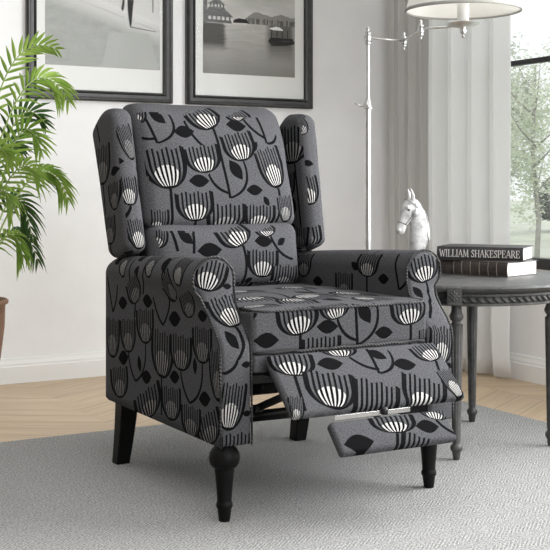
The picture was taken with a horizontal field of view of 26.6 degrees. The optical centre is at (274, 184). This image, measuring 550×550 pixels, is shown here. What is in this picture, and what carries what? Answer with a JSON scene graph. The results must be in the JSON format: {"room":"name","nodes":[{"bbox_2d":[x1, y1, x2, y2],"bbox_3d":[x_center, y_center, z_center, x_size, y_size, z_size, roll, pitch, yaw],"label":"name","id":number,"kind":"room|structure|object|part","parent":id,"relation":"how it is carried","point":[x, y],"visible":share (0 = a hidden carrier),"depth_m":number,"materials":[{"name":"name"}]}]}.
{"room":"living room","nodes":[
{"label":"living room","id":0,"kind":"room"},
{"bbox_2d":[0,0,388,357],"bbox_3d":[-2.456,-0.581,3.960,7.081,2.758,0.120,0,0,-30],"label":"wall","id":1,"kind":"structure","parent":0,"point":[60,310],"depth_m":4.87,"materials":[{"name":"white paint"}]},
{"bbox_2d":[0,350,105,384],"bbox_3d":[-2.431,0.747,3.893,6.819,0.103,0.020,0,0,-30],"label":"baseboard","id":2,"kind":"structure","parent":1,"relation":"attached to","point":[13,370],"depth_m":4.75,"materials":[{"name":"white paint"}]},
{"bbox_2d":[25,0,172,103],"bbox_3d":[-0.724,-0.775,4.858,0.646,0.849,0.026,0,0,-30],"label":"framed picture","id":3,"kind":"object","parent":1,"relation":"attached to","point":[115,50],"visible":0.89,"depth_m":4.88,"materials":[{"name":"black wood"}]},
{"bbox_2d":[45,0,159,69],"bbox_3d":[-0.716,-0.781,4.868,0.510,0.577,0.001,0,0,-30],"label":"print","id":4,"kind":"object","parent":3,"relation":"attached to","point":[93,34],"depth_m":4.87},
{"bbox_2d":[185,0,312,108],"bbox_3d":[-0.106,-0.775,5.209,0.641,0.849,0.026,0,0,-30],"label":"framed picture","id":5,"kind":"object","parent":1,"relation":"attached to","point":[242,53],"visible":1,"depth_m":5.21,"materials":[{"name":"black wood"}]},
{"bbox_2d":[203,0,294,77],"bbox_3d":[-0.113,-0.781,5.211,0.468,0.578,0.001,0,0,-30],"label":"print","id":6,"kind":"object","parent":5,"relation":"attached to","point":[242,38],"depth_m":5.21},
{"bbox_3d":[1.437,-1.850,3.847,0.023,0.023,3.870,0,0,-30],"label":"curtain rod","id":7,"kind":"object","parent":1,"relation":"attached to","visible":0},
{"bbox_2d":[394,0,428,251],"bbox_3d":[0.622,-0.522,5.336,0.033,2.616,0.268,0,0,-30],"label":"drape","id":8,"kind":"object","parent":7,"relation":"hanging from","point":[411,63],"visible":0.55,"depth_m":5.33,"materials":[{"name":"grey fabric"}]},
{"bbox_2d":[428,15,511,377],"bbox_3d":[0.809,-0.522,4.953,0.072,2.616,0.551,0,0,-32],"label":"sheer curtain","id":9,"kind":"object","parent":7,"relation":"hanging from","point":[469,77],"visible":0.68,"depth_m":4.87,"materials":[{"name":"white fabric"}]},
{"bbox_2d":[0,369,546,441],"bbox_3d":[-0.896,0.848,1.214,7.141,0.100,6.396,0,0,-30],"label":"floor","id":10,"kind":"structure","parent":0,"point":[30,410],"depth_m":4.24,"materials":[{"name":"brown wood"}]},
{"bbox_2d":[0,401,549,549],"bbox_3d":[0.062,0.794,2.522,2.800,0.007,2.725,0,0,-30],"label":"area rug","id":11,"kind":"object","parent":10,"relation":"on","point":[63,492],"visible":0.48,"depth_m":2.98,"materials":[{"name":"carpet"}]},
{"bbox_2d":[93,103,463,521],"bbox_3d":[0.015,0.274,3.155,0.739,1.032,1.077,0,0,-27],"label":"armchair","id":12,"kind":"object","parent":11,"relation":"on","point":[218,294],"visible":1,"depth_m":3.07,"materials":[{"name":"fabric"}]},
{"bbox_3d":[-0.425,0.698,3.299,0.056,0.185,0.068,0,0,-30],"label":"leg","id":13,"kind":"part","parent":12,"relation":"part of","materials":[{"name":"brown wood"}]},
{"bbox_3d":[-0.284,0.392,3.027,0.108,0.438,0.744,0,0,-30],"label":"arm","id":14,"kind":"part","parent":12,"relation":"part of","materials":[{"name":"fabric"}]},
{"bbox_2d":[123,103,293,226],"bbox_3d":[-0.197,-0.058,3.477,0.496,0.369,0.242,0,0,-30],"label":"cushion","id":15,"kind":"object","parent":12,"relation":"on","point":[195,166],"depth_m":3.39,"materials":[{"name":"fabric"}]},
{"bbox_2d":[140,223,297,285],"bbox_3d":[-0.154,0.205,3.399,0.486,0.197,0.156,0,0,-30],"label":"lumbar cushion","id":16,"kind":"object","parent":12,"relation":"on","point":[259,254],"depth_m":3.35,"materials":[{"name":"fabric"}]},
{"bbox_3d":[-0.119,0.700,2.734,0.074,0.181,0.074,0,0,-30],"label":"leg","id":17,"kind":"part","parent":12,"relation":"part of","materials":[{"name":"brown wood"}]},
{"bbox_3d":[-0.076,0.540,3.292,0.430,0.019,0.019,0,0,-30],"label":"cross rod","id":18,"kind":"part","parent":12,"relation":"part of","materials":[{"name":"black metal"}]},
{"bbox_3d":[-0.022,0.506,3.197,0.500,0.207,0.692,0,0,-30],"label":"seat frame","id":19,"kind":"part","parent":12,"relation":"part of","materials":[{"name":"black metal"}]},
{"bbox_3d":[0.136,0.554,2.918,0.430,0.016,0.016,0,0,-30],"label":"cross rod","id":20,"kind":"part","parent":12,"relation":"part of","materials":[{"name":"black metal"}]},
{"bbox_3d":[0.081,0.698,3.599,0.052,0.185,0.071,0,0,-30],"label":"leg","id":21,"kind":"part","parent":12,"relation":"part of","materials":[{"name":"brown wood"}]},
{"bbox_2d":[233,283,425,354],"bbox_3d":[0.018,0.344,3.126,0.512,0.116,0.622,0,0,-30],"label":"seat cushion","id":22,"kind":"object","parent":12,"relation":"on","point":[272,318],"depth_m":2.88,"materials":[{"name":"fabric"}]},
{"bbox_3d":[0.222,0.468,2.804,0.496,0.131,0.138,0,0,-30],"label":"footrest panel","id":23,"kind":"part","parent":12,"relation":"part of","materials":[{"name":"fabric"}]},
{"bbox_3d":[0.259,0.392,3.335,0.108,0.438,0.744,0,0,-30],"label":"arm","id":24,"kind":"part","parent":12,"relation":"part of","materials":[{"name":"fabric"}]},
{"bbox_3d":[0.259,0.533,2.744,0.018,0.018,0.018,0,0,-30],"label":"stop knob","id":25,"kind":"part","parent":12,"relation":"part of","materials":[{"name":"black metal"}]},
{"bbox_3d":[0.402,0.700,3.039,0.074,0.181,0.074,0,0,-30],"label":"leg","id":26,"kind":"part","parent":12,"relation":"part of","materials":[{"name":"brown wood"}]},
{"bbox_2d":[373,271,549,459],"bbox_3d":[0.583,0.536,3.609,0.724,0.508,0.724,0,0,40],"label":"side table","id":27,"kind":"object","parent":11,"relation":"on","point":[456,291],"visible":0.52,"depth_m":3.33,"materials":[{"name":"grey wood"}]},
{"bbox_2d":[395,188,429,249],"bbox_3d":[0.450,0.146,3.799,0.117,0.273,0.084,0,0,2],"label":"statue","id":28,"kind":"object","parent":27,"relation":"on","point":[412,213],"visible":0.81,"depth_m":3.78,"materials":[{"name":"white ceramic"}]},
{"bbox_3d":[0.522,0.568,3.344,0.041,0.445,0.041,0,0,-30],"label":"leg","id":29,"kind":"part","parent":27,"relation":"part of","materials":[{"name":"grey wood"}]},
{"bbox_3d":[0.658,0.568,3.882,0.041,0.445,0.041,0,0,-30],"label":"leg","id":30,"kind":"part","parent":27,"relation":"part of","materials":[{"name":"grey wood"}]},
{"bbox_2d":[436,259,537,276],"bbox_3d":[0.671,0.259,3.696,0.265,0.046,0.182,0,0,43],"label":"book","id":31,"kind":"object","parent":27,"relation":"on","point":[462,267],"visible":0.88,"depth_m":3.62,"materials":[{"name":"brown leather"}]},
{"bbox_2d":[437,244,532,261],"bbox_3d":[0.672,0.215,3.710,0.272,0.042,0.176,0,0,23],"label":"book","id":32,"kind":"object","parent":31,"relation":"on","point":[479,252],"visible":0.96,"depth_m":3.64,"materials":[{"name":"black fabric"}]},
{"bbox_3d":[0.583,0.327,3.609,0.642,0.018,0.642,0,0,-30],"label":"rope moulding","id":33,"kind":"part","parent":27,"relation":"part of","materials":[{"name":"grey wood"}]},
{"bbox_3d":[0.837,0.568,3.523,0.041,0.445,0.041,0,0,-30],"label":"leg","id":34,"kind":"part","parent":27,"relation":"part of","materials":[{"name":"grey wood"}]},
{"bbox_2d":[355,0,522,249],"bbox_3d":[0.556,-0.035,4.239,0.411,1.667,0.767,0,0,-37],"label":"floor lamp","id":35,"kind":"object","parent":10,"relation":"on","point":[462,11],"visible":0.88,"depth_m":4.27,"materials":[{"name":"silver metal"}]},
{"bbox_3d":[0.424,-0.555,4.431,0.157,0.011,0.008,0,0,-24],"label":"swing arm","id":36,"kind":"part","parent":35,"relation":"part of","materials":[{"name":"silver metal"}]},
{"bbox_3d":[0.508,-0.555,4.306,0.008,0.011,0.315,0,0,-5],"label":"swing arm","id":37,"kind":"part","parent":35,"relation":"part of","materials":[{"name":"silver metal"}]},
{"bbox_3d":[0.592,-0.559,4.122,0.152,0.008,0.008,0,0,20],"label":"swing arm","id":38,"kind":"part","parent":35,"relation":"part of","materials":[{"name":"silver metal"}]},
{"bbox_3d":[0.663,-0.742,4.096,0.406,0.255,0.406,0,0,-30],"label":"lamp shade","id":39,"kind":"part","parent":35,"relation":"part of","materials":[{"name":"white fabric"}]},
{"bbox_3d":[0.663,-0.616,4.096,0.411,0.011,0.411,0,0,-30],"label":"trim","id":40,"kind":"part","parent":35,"relation":"part of","materials":[{"name":"grey fabric"}]},
{"bbox_3d":[-1.063,0.714,4.050,0.176,0.169,0.176,0,0,-30],"label":"plant stand","id":41,"kind":"object","parent":10,"relation":"on","visible":0},
{"bbox_2d":[0,31,79,358],"bbox_3d":[-0.992,0.046,4.069,0.720,1.167,0.483,0,0,42],"label":"potted palm","id":42,"kind":"object","parent":41,"relation":"on","point":[8,150],"visible":1,"depth_m":4.04,"materials":[{"name":"terracotta"},{"name":"light leaf"},{"name":"dark leaf"}]},
{"bbox_2d":[0,297,8,358],"bbox_3d":[-1.063,0.514,4.050,0.264,0.232,0.264,0,0,-30],"label":"plant pot","id":43,"kind":"object","parent":42,"relation":"attached to","point":[3,301],"depth_m":4.04,"materials":[{"name":"brown ceramic"}]},
{"bbox_2d":[389,0,549,358],"bbox_3d":[2.139,-0.581,2.938,0.140,2.758,6.196,0,0,-30],"label":"wall","id":44,"kind":"structure","parent":0,"point":[527,322],"depth_m":4.81,"materials":[{"name":"white paint"}]},
{"bbox_2d":[490,352,545,385],"bbox_3d":[2.069,0.747,2.898,0.020,0.103,6.196,0,0,-30],"label":"baseboard","id":45,"kind":"structure","parent":44,"relation":"attached to","point":[527,368],"depth_m":4.72,"materials":[{"name":"white paint"}]},
{"bbox_2d":[511,56,549,269],"bbox_3d":[1.566,-0.660,3.845,0.050,2.000,3.340,0,0,-30],"label":"window","id":46,"kind":"structure","parent":44,"relation":"in","point":[542,263],"depth_m":4.69,"materials":[{"name":"black metal"}]},
{"label":"outside","id":47,"kind":"structure","parent":0,"visible":0},
{"bbox_2d":[510,200,549,257],"bbox_3d":[18.189,1.142,41.960,66.000,0.075,75.000,0,0,-30],"label":"ground","id":48,"kind":"structure","parent":47,"point":[519,235],"depth_m":28.80,"materials":[{"name":"green plant"}]},
{"bbox_2d":[510,34,549,256],"bbox_3d":[2.720,-0.284,12.461,1.084,2.852,1.211,0,0,17],"label":"tree","id":49,"kind":"object","parent":48,"relation":"on","point":[534,127],"visible":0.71,"depth_m":12.47,"materials":[{"name":"green plant"}]},
{"bbox_2d":[510,33,549,194],"bbox_3d":[3.644,-0.716,18.990,2.024,3.718,1.927,0,0,-30],"label":"tree","id":50,"kind":"object","parent":48,"relation":"on","point":[513,52],"visible":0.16,"depth_m":18.74,"materials":[{"name":"green plant"}]},
{"bbox_2d":[532,179,549,220],"bbox_3d":[7.628,0.420,28.547,2.548,1.507,2.737,0,0,14],"label":"bush","id":51,"kind":"object","parent":48,"relation":"on","point":[546,216],"visible":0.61,"depth_m":28.27,"materials":[{"name":"green plant"}]},
{"bbox_2d":[539,116,549,200],"bbox_3d":[6.106,-0.625,21.995,2.046,3.535,2.490,0,0,19],"label":"tree","id":52,"kind":"object","parent":48,"relation":"on","point":[548,116],"visible":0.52,"depth_m":21.86,"materials":[{"name":"green plant"}]}
]}

